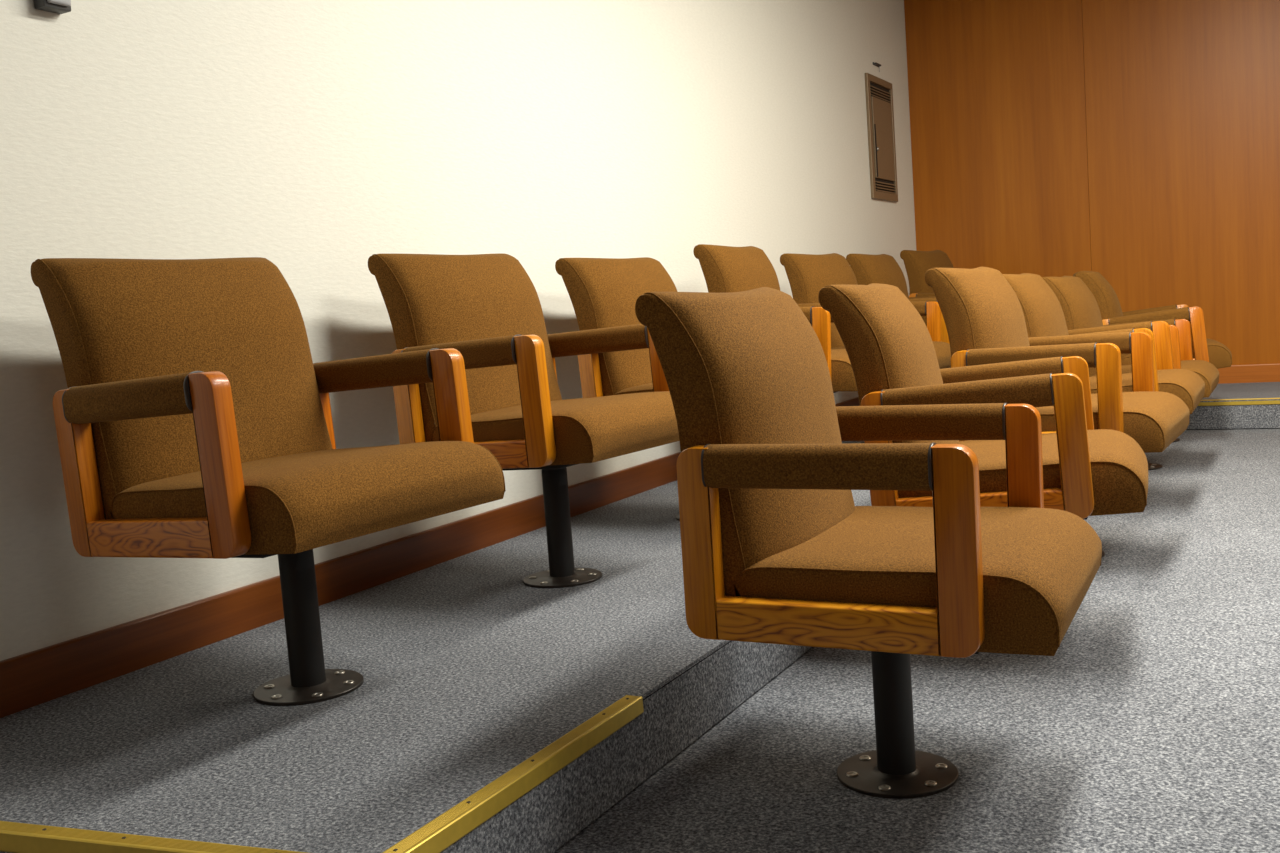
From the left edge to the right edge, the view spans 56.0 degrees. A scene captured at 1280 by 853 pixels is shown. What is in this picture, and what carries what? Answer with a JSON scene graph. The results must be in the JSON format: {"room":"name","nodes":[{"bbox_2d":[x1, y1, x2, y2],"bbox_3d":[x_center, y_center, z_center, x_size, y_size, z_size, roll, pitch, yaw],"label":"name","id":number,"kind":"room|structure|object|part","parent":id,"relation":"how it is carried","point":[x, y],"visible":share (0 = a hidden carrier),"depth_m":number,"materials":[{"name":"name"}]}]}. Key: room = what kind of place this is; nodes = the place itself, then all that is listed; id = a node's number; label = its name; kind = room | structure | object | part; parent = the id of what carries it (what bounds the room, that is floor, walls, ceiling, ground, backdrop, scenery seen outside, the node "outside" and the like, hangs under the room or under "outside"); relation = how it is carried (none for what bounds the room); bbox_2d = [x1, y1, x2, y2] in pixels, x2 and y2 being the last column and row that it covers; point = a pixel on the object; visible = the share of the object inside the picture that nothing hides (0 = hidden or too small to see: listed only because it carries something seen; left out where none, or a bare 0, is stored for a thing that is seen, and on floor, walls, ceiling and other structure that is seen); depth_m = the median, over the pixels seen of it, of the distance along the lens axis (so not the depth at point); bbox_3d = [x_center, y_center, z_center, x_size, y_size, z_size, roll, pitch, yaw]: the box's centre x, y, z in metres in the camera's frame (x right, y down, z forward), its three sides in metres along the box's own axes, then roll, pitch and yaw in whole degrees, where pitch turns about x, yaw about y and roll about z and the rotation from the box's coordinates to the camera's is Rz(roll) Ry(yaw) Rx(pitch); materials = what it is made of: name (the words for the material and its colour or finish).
{"room":"courtroom","nodes":[
{"label":"courtroom","id":0,"kind":"room"},
{"bbox_2d":[0,0,915,660],"bbox_3d":[-0.696,-0.825,3.432,0.100,2.853,10.517,-1,6,29],"label":"wall","id":1,"kind":"structure","parent":0,"point":[314,139],"depth_m":3.28,"materials":[{"name":"white paint"}]},
{"bbox_2d":[34,0,70,13],"bbox_3d":[-1.178,-0.894,2.406,0.044,0.120,0.062,-1,6,29],"label":"wall speaker","id":2,"kind":"object","parent":1,"relation":"attached to","point":[54,6],"visible":1,"depth_m":2.40,"materials":[{"name":"grey plastic"}]},
{"bbox_3d":[-1.164,-0.896,2.398,0.012,0.106,0.050,-1,6,29],"label":"plate","id":3,"kind":"part","parent":2,"relation":"part of","materials":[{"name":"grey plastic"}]},
{"bbox_2d":[0,397,859,717],"bbox_3d":[0.227,0.140,4.960,0.014,0.104,6.978,-1,6,29],"label":"baseboard","id":4,"kind":"structure","parent":1,"relation":"attached to","point":[30,679],"depth_m":2.86,"materials":[{"name":"red wood"}]},
{"bbox_2d":[873,62,880,71],"bbox_3d":[1.427,-2.159,7.225,0.020,0.045,0.125,-1,6,29],"label":"wall bracket","id":5,"kind":"object","parent":1,"relation":"attached to","point":[875,63],"visible":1,"depth_m":7.22,"materials":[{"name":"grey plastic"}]},
{"bbox_2d":[865,73,897,201],"bbox_3d":[1.470,-1.737,7.279,0.029,0.726,0.500,-1,6,29],"label":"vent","id":6,"kind":"object","parent":1,"relation":"attached to","point":[879,92],"visible":1,"depth_m":7.26,"materials":[{"name":"metal"}]},
{"bbox_3d":[1.462,-1.740,7.292,0.004,0.641,0.425,-1,6,29],"label":"plate","id":7,"kind":"part","parent":6,"relation":"part of","materials":[{"name":"metal"}]},
{"bbox_3d":[1.477,-1.740,7.304,0.013,0.476,0.381,-1,6,29],"label":"door","id":8,"kind":"part","parent":6,"relation":"part of","materials":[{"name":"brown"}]},
{"bbox_2d":[554,428,1279,852],"bbox_3d":[2.034,0.565,1.598,6.600,0.050,9.586,-1,6,29],"label":"floor","id":9,"kind":"structure","parent":0,"point":[1152,725],"depth_m":2.28,"materials":[{"name":"grey carpet"}]},
{"bbox_2d":[0,382,1279,852],"bbox_3d":[3.082,0.207,3.419,6.500,0.148,6.992,-1,6,29],"label":"platform","id":10,"kind":"object","parent":9,"relation":"on","point":[470,670],"visible":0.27,"depth_m":2.21,"materials":[{"name":"grey carpet"}]},
{"bbox_2d":[0,821,306,852],"bbox_3d":[-0.874,0.596,1.736,1.165,0.030,0.034,-2,6,20],"label":"stair nosing","id":11,"kind":"object","parent":10,"relation":"attached to","point":[15,837],"depth_m":1.69,"materials":[{"name":"gold metal"}]},
{"bbox_2d":[31,257,505,705],"bbox_3d":[-0.682,0.083,2.304,0.671,0.859,0.619,-1,7,34],"label":"chair","id":12,"kind":"object","parent":10,"relation":"on","point":[193,418],"visible":1,"depth_m":2.20,"materials":[{"name":"brown fabric"}]},
{"bbox_3d":[-1.013,-0.038,2.164,0.004,0.069,0.054,-4,5,34],"label":"trim","id":13,"kind":"part","parent":12,"relation":"part of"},
{"bbox_3d":[-1.017,0.084,2.184,0.056,0.305,0.037,-4,5,34],"label":"arm post","id":14,"kind":"part","parent":12,"relation":"part of","materials":[{"name":"brown wood"}]},
{"bbox_3d":[-0.838,0.193,2.082,0.344,0.064,0.037,-4,5,34],"label":"arm rail","id":15,"kind":"part","parent":12,"relation":"part of","materials":[{"name":"brown wood"}]},
{"bbox_3d":[-0.865,-0.068,2.403,0.236,0.559,0.524,-4,5,34],"label":"backrest","id":16,"kind":"part","parent":12,"relation":"part of","materials":[{"name":"brown fabric"}]},
{"bbox_3d":[-0.722,-0.057,1.969,0.004,0.068,0.054,-4,5,34],"label":"trim","id":17,"kind":"part","parent":12,"relation":"part of","materials":[{"name":"plastic"}]},
{"bbox_3d":[-0.683,0.062,1.961,0.060,0.305,0.037,-4,5,34],"label":"arm post","id":18,"kind":"part","parent":12,"relation":"part of","materials":[{"name":"brown wood"}]},
{"bbox_3d":[-0.661,0.237,2.313,0.170,0.074,0.170,-4,5,34],"label":"swivel plate","id":19,"kind":"part","parent":12,"relation":"part of","materials":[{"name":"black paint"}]},
{"bbox_2d":[113,441,504,554],"bbox_3d":[-0.610,0.121,2.262,0.506,0.133,0.524,-4,5,34],"label":"seat cushion","id":20,"kind":"object","parent":12,"relation":"on","point":[295,498],"depth_m":2.09,"materials":[{"name":"brown fabric"}]},
{"bbox_3d":[-0.707,0.016,2.652,0.056,0.305,0.037,-4,5,34],"label":"arm post","id":21,"kind":"part","parent":12,"relation":"part of","materials":[{"name":"brown wood"}]},
{"bbox_3d":[-0.412,-0.124,2.437,0.004,0.069,0.054,-4,5,34],"label":"trim","id":22,"kind":"part","parent":12,"relation":"part of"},
{"bbox_3d":[-0.374,-0.005,2.429,0.060,0.305,0.037,-4,5,34],"label":"arm post","id":23,"kind":"part","parent":12,"relation":"part of","materials":[{"name":"brown wood"}]},
{"bbox_2d":[382,695,643,852],"bbox_3d":[-0.176,0.535,1.836,0.034,0.030,0.701,-1,6,29],"label":"stair nosing","id":24,"kind":"object","parent":10,"relation":"attached to","point":[440,833],"depth_m":1.80,"materials":[{"name":"gold metal"}]},
{"bbox_2d":[368,253,679,587],"bbox_3d":[-0.240,-0.034,3.111,0.668,0.873,0.619,-1,7,33],"label":"chair","id":25,"kind":"object","parent":10,"relation":"on","point":[487,308],"visible":0.82,"depth_m":3.00,"materials":[{"name":"brown fabric"}]},
{"bbox_3d":[-0.575,-0.040,2.990,0.056,0.305,0.037,-3,5,33],"label":"arm post","id":26,"kind":"part","parent":25,"relation":"part of","materials":[{"name":"brown wood"}]},
{"bbox_3d":[-0.424,-0.192,3.209,0.236,0.559,0.524,-3,5,33],"label":"backrest","id":27,"kind":"part","parent":25,"relation":"part of","materials":[{"name":"brown fabric"}]},
{"bbox_3d":[-0.396,0.070,2.888,0.344,0.064,0.037,-3,5,33],"label":"arm rail","id":28,"kind":"part","parent":25,"relation":"part of","materials":[{"name":"brown wood"}]},
{"bbox_3d":[-0.278,-0.178,2.776,0.004,0.069,0.054,-3,5,34],"label":"trim","id":29,"kind":"part","parent":25,"relation":"part of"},
{"bbox_3d":[-0.240,-0.059,2.768,0.060,0.305,0.037,-3,5,33],"label":"arm post","id":30,"kind":"part","parent":25,"relation":"part of","materials":[{"name":"brown wood"}]},
{"bbox_3d":[-0.268,-0.108,3.459,0.056,0.305,0.037,-3,5,33],"label":"arm post","id":31,"kind":"part","parent":25,"relation":"part of","materials":[{"name":"brown wood"}]},
{"bbox_3d":[-0.221,0.115,3.121,0.170,0.074,0.170,-3,5,33],"label":"swivel plate","id":32,"kind":"part","parent":25,"relation":"part of","materials":[{"name":"black paint"}]},
{"bbox_2d":[433,391,679,464],"bbox_3d":[-0.169,-0.001,3.070,0.506,0.133,0.524,-3,5,33],"label":"seat cushion","id":33,"kind":"object","parent":25,"relation":"on","point":[592,429],"depth_m":2.86,"materials":[{"name":"brown fabric"}]},
{"bbox_3d":[0.029,-0.246,3.245,0.004,0.069,0.054,-3,5,34],"label":"trim","id":34,"kind":"part","parent":25,"relation":"part of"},
{"bbox_3d":[0.067,-0.127,3.237,0.060,0.305,0.037,-3,5,33],"label":"arm post","id":35,"kind":"part","parent":25,"relation":"part of","materials":[{"name":"brown wood"}]},
{"bbox_2d":[555,257,679,520],"bbox_3d":[0.180,-0.136,3.886,0.672,0.866,0.619,-1,7,33],"label":"chair","id":36,"kind":"object","parent":10,"relation":"on","point":[603,292],"visible":0.3,"depth_m":3.78,"materials":[{"name":"brown fabric"}]},
{"bbox_3d":[-0.153,-0.139,3.762,0.056,0.305,0.037,-4,5,33],"label":"arm post","id":37,"kind":"part","parent":36,"relation":"part of","materials":[{"name":"brown wood"}]},
{"bbox_3d":[-0.004,-0.291,3.982,0.236,0.559,0.524,-4,5,33],"label":"backrest","id":38,"kind":"part","parent":36,"relation":"part of","materials":[{"name":"brown fabric"}]},
{"bbox_2d":[615,383,652,394],"bbox_3d":[0.253,-0.103,3.844,0.506,0.133,0.524,-4,5,33],"label":"seat cushion","id":39,"kind":"object","parent":36,"relation":"on","point":[620,388],"depth_m":3.74,"materials":[{"name":"brown fabric"}]},
{"bbox_2d":[693,244,856,392],"bbox_3d":[0.628,-0.267,4.653,0.632,0.913,0.619,-1,6,28],"label":"chair","id":40,"kind":"object","parent":10,"relation":"on","point":[726,269],"visible":0.32,"depth_m":4.50,"materials":[{"name":"brown fabric"}]},
{"bbox_3d":[0.431,-0.435,4.732,0.236,0.559,0.524,1,7,27],"label":"backrest","id":41,"kind":"part","parent":40,"relation":"part of","materials":[{"name":"brown fabric"}]},
{"bbox_3d":[0.621,-0.397,4.318,0.004,0.069,0.054,1,7,27],"label":"trim","id":42,"kind":"part","parent":40,"relation":"part of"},
{"bbox_3d":[0.652,-0.276,4.318,0.060,0.305,0.037,1,7,27],"label":"arm post","id":43,"kind":"part","parent":40,"relation":"part of","materials":[{"name":"brown wood"}]},
{"bbox_2d":[831,349,856,391],"bbox_3d":[0.687,-0.225,4.628,0.506,0.133,0.524,1,7,27],"label":"seat cushion","id":44,"kind":"object","parent":40,"relation":"on","point":[842,375],"depth_m":4.32,"materials":[{"name":"brown fabric"}]},
{"bbox_2d":[780,253,950,442],"bbox_3d":[1.059,-0.362,5.446,0.635,0.888,0.619,0,7,35],"label":"chair","id":45,"kind":"object","parent":10,"relation":"on","point":[807,274],"visible":0.37,"depth_m":5.38,"materials":[{"name":"brown fabric"}]},
{"bbox_3d":[0.876,-0.522,5.549,0.236,0.559,0.524,2,8,34],"label":"backrest","id":46,"kind":"part","parent":45,"relation":"part of","materials":[{"name":"brown fabric"}]},
{"bbox_2d":[831,341,950,368],"bbox_3d":[1.116,-0.309,5.415,0.506,0.133,0.524,2,8,34],"label":"seat cushion","id":47,"kind":"object","parent":45,"relation":"on","point":[942,349],"depth_m":5.34,"materials":[{"name":"brown fabric"}]},
{"bbox_3d":[1.363,-0.426,5.573,0.060,0.305,0.037,2,8,34],"label":"arm post","id":48,"kind":"part","parent":45,"relation":"part of","materials":[{"name":"brown wood"}]},
{"bbox_2d":[846,254,949,343],"bbox_3d":[1.482,-0.471,6.231,0.642,0.892,0.619,-1,6,30],"label":"chair","id":49,"kind":"object","parent":10,"relation":"on","point":[868,269],"visible":0.22,"depth_m":6.11,"materials":[{"name":"brown fabric"}]},
{"bbox_3d":[1.291,-0.632,6.319,0.236,0.559,0.524,0,7,30],"label":"backrest","id":50,"kind":"part","parent":49,"relation":"part of","materials":[{"name":"brown fabric"}]},
{"bbox_3d":[1.496,-0.478,5.894,0.060,0.305,0.037,0,7,30],"label":"arm post","id":51,"kind":"part","parent":49,"relation":"part of","materials":[{"name":"brown wood"}]},
{"bbox_2d":[900,250,953,323],"bbox_3d":[1.923,-0.591,7.002,0.612,0.917,0.619,0,7,35],"label":"chair","id":52,"kind":"object","parent":10,"relation":"on","point":[916,263],"visible":0.3,"depth_m":6.90,"materials":[{"name":"brown fabric"}]},
{"bbox_2d":[1198,398,1279,405],"bbox_3d":[4.770,-0.160,5.290,5.328,0.030,0.034,-1,6,29],"label":"stair nosing","id":53,"kind":"object","parent":10,"relation":"attached to","point":[1269,401],"depth_m":6.19,"materials":[{"name":"gold metal"}]},
{"bbox_2d":[635,287,1101,798],"bbox_3d":[0.423,0.178,2.054,0.647,0.864,0.619,-1,6,27],"label":"chair","id":54,"kind":"object","parent":9,"relation":"on","point":[777,547],"visible":1,"depth_m":1.90,"materials":[{"name":"brown fabric"}]},
{"bbox_3d":[0.097,0.183,1.902,0.056,0.305,0.037,-1,6,27],"label":"arm post","id":55,"kind":"part","parent":54,"relation":"part of","materials":[{"name":"brown wood"}]},
{"bbox_3d":[0.108,0.062,1.880,0.004,0.069,0.054,-1,6,27],"label":"trim","id":56,"kind":"part","parent":54,"relation":"part of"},
{"bbox_3d":[0.228,0.032,2.134,0.236,0.559,0.524,-1,6,27],"label":"backrest","id":57,"kind":"part","parent":54,"relation":"part of","materials":[{"name":"brown fabric"}]},
{"bbox_3d":[0.283,0.300,1.823,0.344,0.064,0.037,-1,6,27],"label":"arm rail","id":58,"kind":"part","parent":54,"relation":"part of","materials":[{"name":"brown wood"}]},
{"bbox_2d":[738,506,1101,655],"bbox_3d":[0.490,0.233,2.027,0.506,0.133,0.524,-1,6,27],"label":"seat cushion","id":59,"kind":"object","parent":54,"relation":"on","point":[1039,565],"depth_m":1.85,"materials":[{"name":"brown fabric"}]},
{"bbox_3d":[0.420,0.057,1.720,0.004,0.069,0.054,-1,6,27],"label":"trim","id":60,"kind":"part","parent":54,"relation":"part of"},
{"bbox_3d":[0.455,0.178,1.718,0.060,0.305,0.037,-1,6,27],"label":"arm post","id":61,"kind":"part","parent":54,"relation":"part of","materials":[{"name":"brown wood"}]},
{"bbox_3d":[0.675,-0.009,2.220,0.004,0.069,0.054,-1,6,27],"label":"trim","id":62,"kind":"part","parent":54,"relation":"part of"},
{"bbox_3d":[0.710,0.111,2.218,0.060,0.305,0.037,-1,6,27],"label":"arm post","id":63,"kind":"part","parent":54,"relation":"part of","materials":[{"name":"brown wood"}]},
{"bbox_2d":[818,283,1147,519],"bbox_3d":[0.833,0.073,2.842,0.674,0.862,0.619,-2,6,22],"label":"chair","id":64,"kind":"object","parent":9,"relation":"on","point":[1087,471],"visible":0.66,"depth_m":2.64,"materials":[{"name":"brown fabric"}]},
{"bbox_3d":[0.531,0.075,2.656,0.056,0.305,0.037,-5,5,22],"label":"arm post","id":65,"kind":"part","parent":64,"relation":"part of","materials":[{"name":"brown wood"}]},
{"bbox_3d":[0.631,-0.076,2.903,0.236,0.559,0.524,-5,5,22],"label":"backrest","id":66,"kind":"part","parent":64,"relation":"part of","materials":[{"name":"brown fabric"}]},
{"bbox_3d":[0.731,0.177,2.590,0.344,0.064,0.037,-5,5,22],"label":"arm rail","id":67,"kind":"part","parent":64,"relation":"part of","materials":[{"name":"brown wood"}]},
{"bbox_2d":[909,429,1147,515],"bbox_3d":[0.914,0.104,2.814,0.506,0.133,0.524,-5,5,22],"label":"seat cushion","id":68,"kind":"object","parent":64,"relation":"on","point":[1119,465],"depth_m":2.55,"materials":[{"name":"brown fabric"}]},
{"bbox_3d":[0.860,-0.077,2.507,0.004,0.069,0.054,-5,5,22],"label":"trim","id":69,"kind":"part","parent":64,"relation":"part of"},
{"bbox_3d":[0.902,0.041,2.505,0.060,0.305,0.037,-5,5,22],"label":"arm post","id":70,"kind":"part","parent":64,"relation":"part of","materials":[{"name":"brown wood"}]},
{"bbox_3d":[1.108,-0.025,3.027,0.060,0.305,0.037,-5,5,22],"label":"arm post","id":71,"kind":"part","parent":64,"relation":"part of","materials":[{"name":"brown wood"}]},
{"bbox_2d":[925,267,1189,557],"bbox_3d":[1.279,-0.054,3.631,0.654,0.897,0.619,-1,6,31],"label":"chair","id":72,"kind":"object","parent":9,"relation":"on","point":[983,315],"visible":0.59,"depth_m":3.50,"materials":[{"name":"brown fabric"}]},
{"bbox_3d":[0.943,-0.068,3.500,0.056,0.305,0.037,-1,6,31],"label":"arm post","id":73,"kind":"part","parent":72,"relation":"part of","materials":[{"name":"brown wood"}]},
{"bbox_3d":[1.089,-0.220,3.722,0.236,0.559,0.524,-1,6,31],"label":"backrest","id":74,"kind":"part","parent":72,"relation":"part of","materials":[{"name":"brown fabric"}]},
{"bbox_3d":[1.123,0.048,3.407,0.344,0.064,0.037,-1,6,31],"label":"arm rail","id":75,"kind":"part","parent":72,"relation":"part of","materials":[{"name":"brown wood"}]},
{"bbox_3d":[1.251,-0.196,3.295,0.004,0.069,0.054,-1,6,31],"label":"trim","id":76,"kind":"part","parent":72,"relation":"part of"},
{"bbox_3d":[1.286,-0.075,3.290,0.060,0.305,0.037,-1,6,31],"label":"arm post","id":77,"kind":"part","parent":72,"relation":"part of","materials":[{"name":"brown wood"}]},
{"bbox_2d":[1035,391,1189,452],"bbox_3d":[1.344,-0.021,3.595,0.506,0.133,0.524,-1,6,31],"label":"seat cushion","id":78,"kind":"object","parent":72,"relation":"on","point":[1154,419],"depth_m":3.34,"materials":[{"name":"brown fabric"}]},
{"bbox_3d":[1.542,-0.263,3.774,0.004,0.069,0.054,-1,6,31],"label":"trim","id":79,"kind":"part","parent":72,"relation":"part of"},
{"bbox_3d":[1.577,-0.143,3.770,0.060,0.305,0.037,-1,6,31],"label":"arm post","id":80,"kind":"part","parent":72,"relation":"part of","materials":[{"name":"brown wood"}]},
{"bbox_2d":[1002,273,1204,413],"bbox_3d":[1.690,-0.147,4.413,0.675,0.872,0.619,-1,6,29],"label":"chair","id":81,"kind":"object","parent":9,"relation":"on","point":[1043,313],"visible":0.34,"depth_m":4.30,"materials":[{"name":"brown fabric"}]},
{"bbox_3d":[1.498,-0.304,4.498,0.236,0.559,0.524,-5,5,29],"label":"backrest","id":82,"kind":"part","parent":81,"relation":"part of","materials":[{"name":"brown fabric"}]},
{"bbox_3d":[1.716,-0.180,4.070,0.060,0.305,0.037,-5,5,29],"label":"arm post","id":83,"kind":"part","parent":81,"relation":"part of","materials":[{"name":"brown wood"}]},
{"bbox_2d":[1089,369,1204,413],"bbox_3d":[1.767,-0.120,4.375,0.506,0.133,0.524,-5,5,29],"label":"seat cushion","id":84,"kind":"object","parent":81,"relation":"on","point":[1187,385],"depth_m":4.13,"materials":[{"name":"brown fabric"}]},
{"bbox_3d":[1.987,-0.248,4.561,0.060,0.305,0.037,-5,5,29],"label":"arm post","id":85,"kind":"part","parent":81,"relation":"part of","materials":[{"name":"brown wood"}]},
{"bbox_2d":[1042,276,1218,469],"bbox_3d":[2.126,-0.245,5.199,0.666,0.853,0.619,-1,6,29],"label":"chair","id":86,"kind":"object","parent":9,"relation":"on","point":[1080,308],"visible":0.38,"depth_m":5.07,"materials":[{"name":"brown fabric"}]},
{"bbox_3d":[1.935,-0.390,5.285,0.236,0.559,0.524,-3,5,29],"label":"backrest","id":87,"kind":"part","parent":86,"relation":"part of","materials":[{"name":"brown fabric"}]},
{"bbox_2d":[1090,360,1218,397],"bbox_3d":[2.199,-0.200,5.164,0.506,0.133,0.524,-3,5,29],"label":"seat cushion","id":88,"kind":"object","parent":86,"relation":"on","point":[1207,371],"depth_m":4.96,"materials":[{"name":"brown fabric"}]},
{"bbox_3d":[2.150,-0.258,4.858,0.060,0.305,0.037,-3,5,29],"label":"arm post","id":89,"kind":"part","parent":86,"relation":"part of","materials":[{"name":"brown wood"}]},
{"bbox_3d":[2.422,-0.326,5.349,0.060,0.305,0.037,-3,5,29],"label":"arm post","id":90,"kind":"part","parent":86,"relation":"part of","materials":[{"name":"brown wood"}]},
{"bbox_2d":[1073,271,1231,441],"bbox_3d":[2.537,-0.359,5.983,0.688,0.869,0.619,-2,6,19],"label":"chair","id":91,"kind":"object","parent":9,"relation":"on","point":[1212,351],"visible":0.38,"depth_m":5.69,"materials":[{"name":"brown fabric"}]},
{"bbox_3d":[2.332,-0.513,6.034,0.236,0.559,0.524,-7,4,19],"label":"backrest","id":92,"kind":"part","parent":91,"relation":"part of","materials":[{"name":"brown fabric"}]},
{"bbox_3d":[2.248,-0.363,5.780,0.056,0.305,0.037,-7,4,19],"label":"arm post","id":93,"kind":"part","parent":91,"relation":"part of","materials":[{"name":"brown wood"}]},
{"bbox_2d":[1121,338,1231,368],"bbox_3d":[2.625,-0.345,5.954,0.506,0.133,0.524,-7,4,19],"label":"seat cushion","id":94,"kind":"object","parent":91,"relation":"on","point":[1220,356],"depth_m":5.65,"materials":[{"name":"brown fabric"}]},
{"bbox_3d":[2.805,-0.476,6.178,0.060,0.305,0.037,-7,4,19],"label":"arm post","id":95,"kind":"part","parent":91,"relation":"part of","materials":[{"name":"brown wood"}]},
{"bbox_3d":[2.624,-0.412,5.646,0.060,0.305,0.037,-7,4,19],"label":"arm post","id":96,"kind":"part","parent":91,"relation":"part of","materials":[{"name":"brown wood"}]},
{"bbox_2d":[904,0,1279,364],"bbox_3d":[4.673,-1.528,6.382,6.500,2.803,0.100,-1,6,29],"label":"wall","id":97,"kind":"structure","parent":0,"point":[1135,144],"depth_m":7.29,"materials":[{"name":"orange wood"}]},
{"bbox_2d":[1218,363,1279,383],"bbox_3d":[4.733,-0.334,6.447,6.500,0.106,0.014,-1,6,29],"label":"baseboard","id":98,"kind":"structure","parent":97,"relation":"attached to","point":[1252,373],"depth_m":7.07,"materials":[{"name":"orange wood"}]}
]}

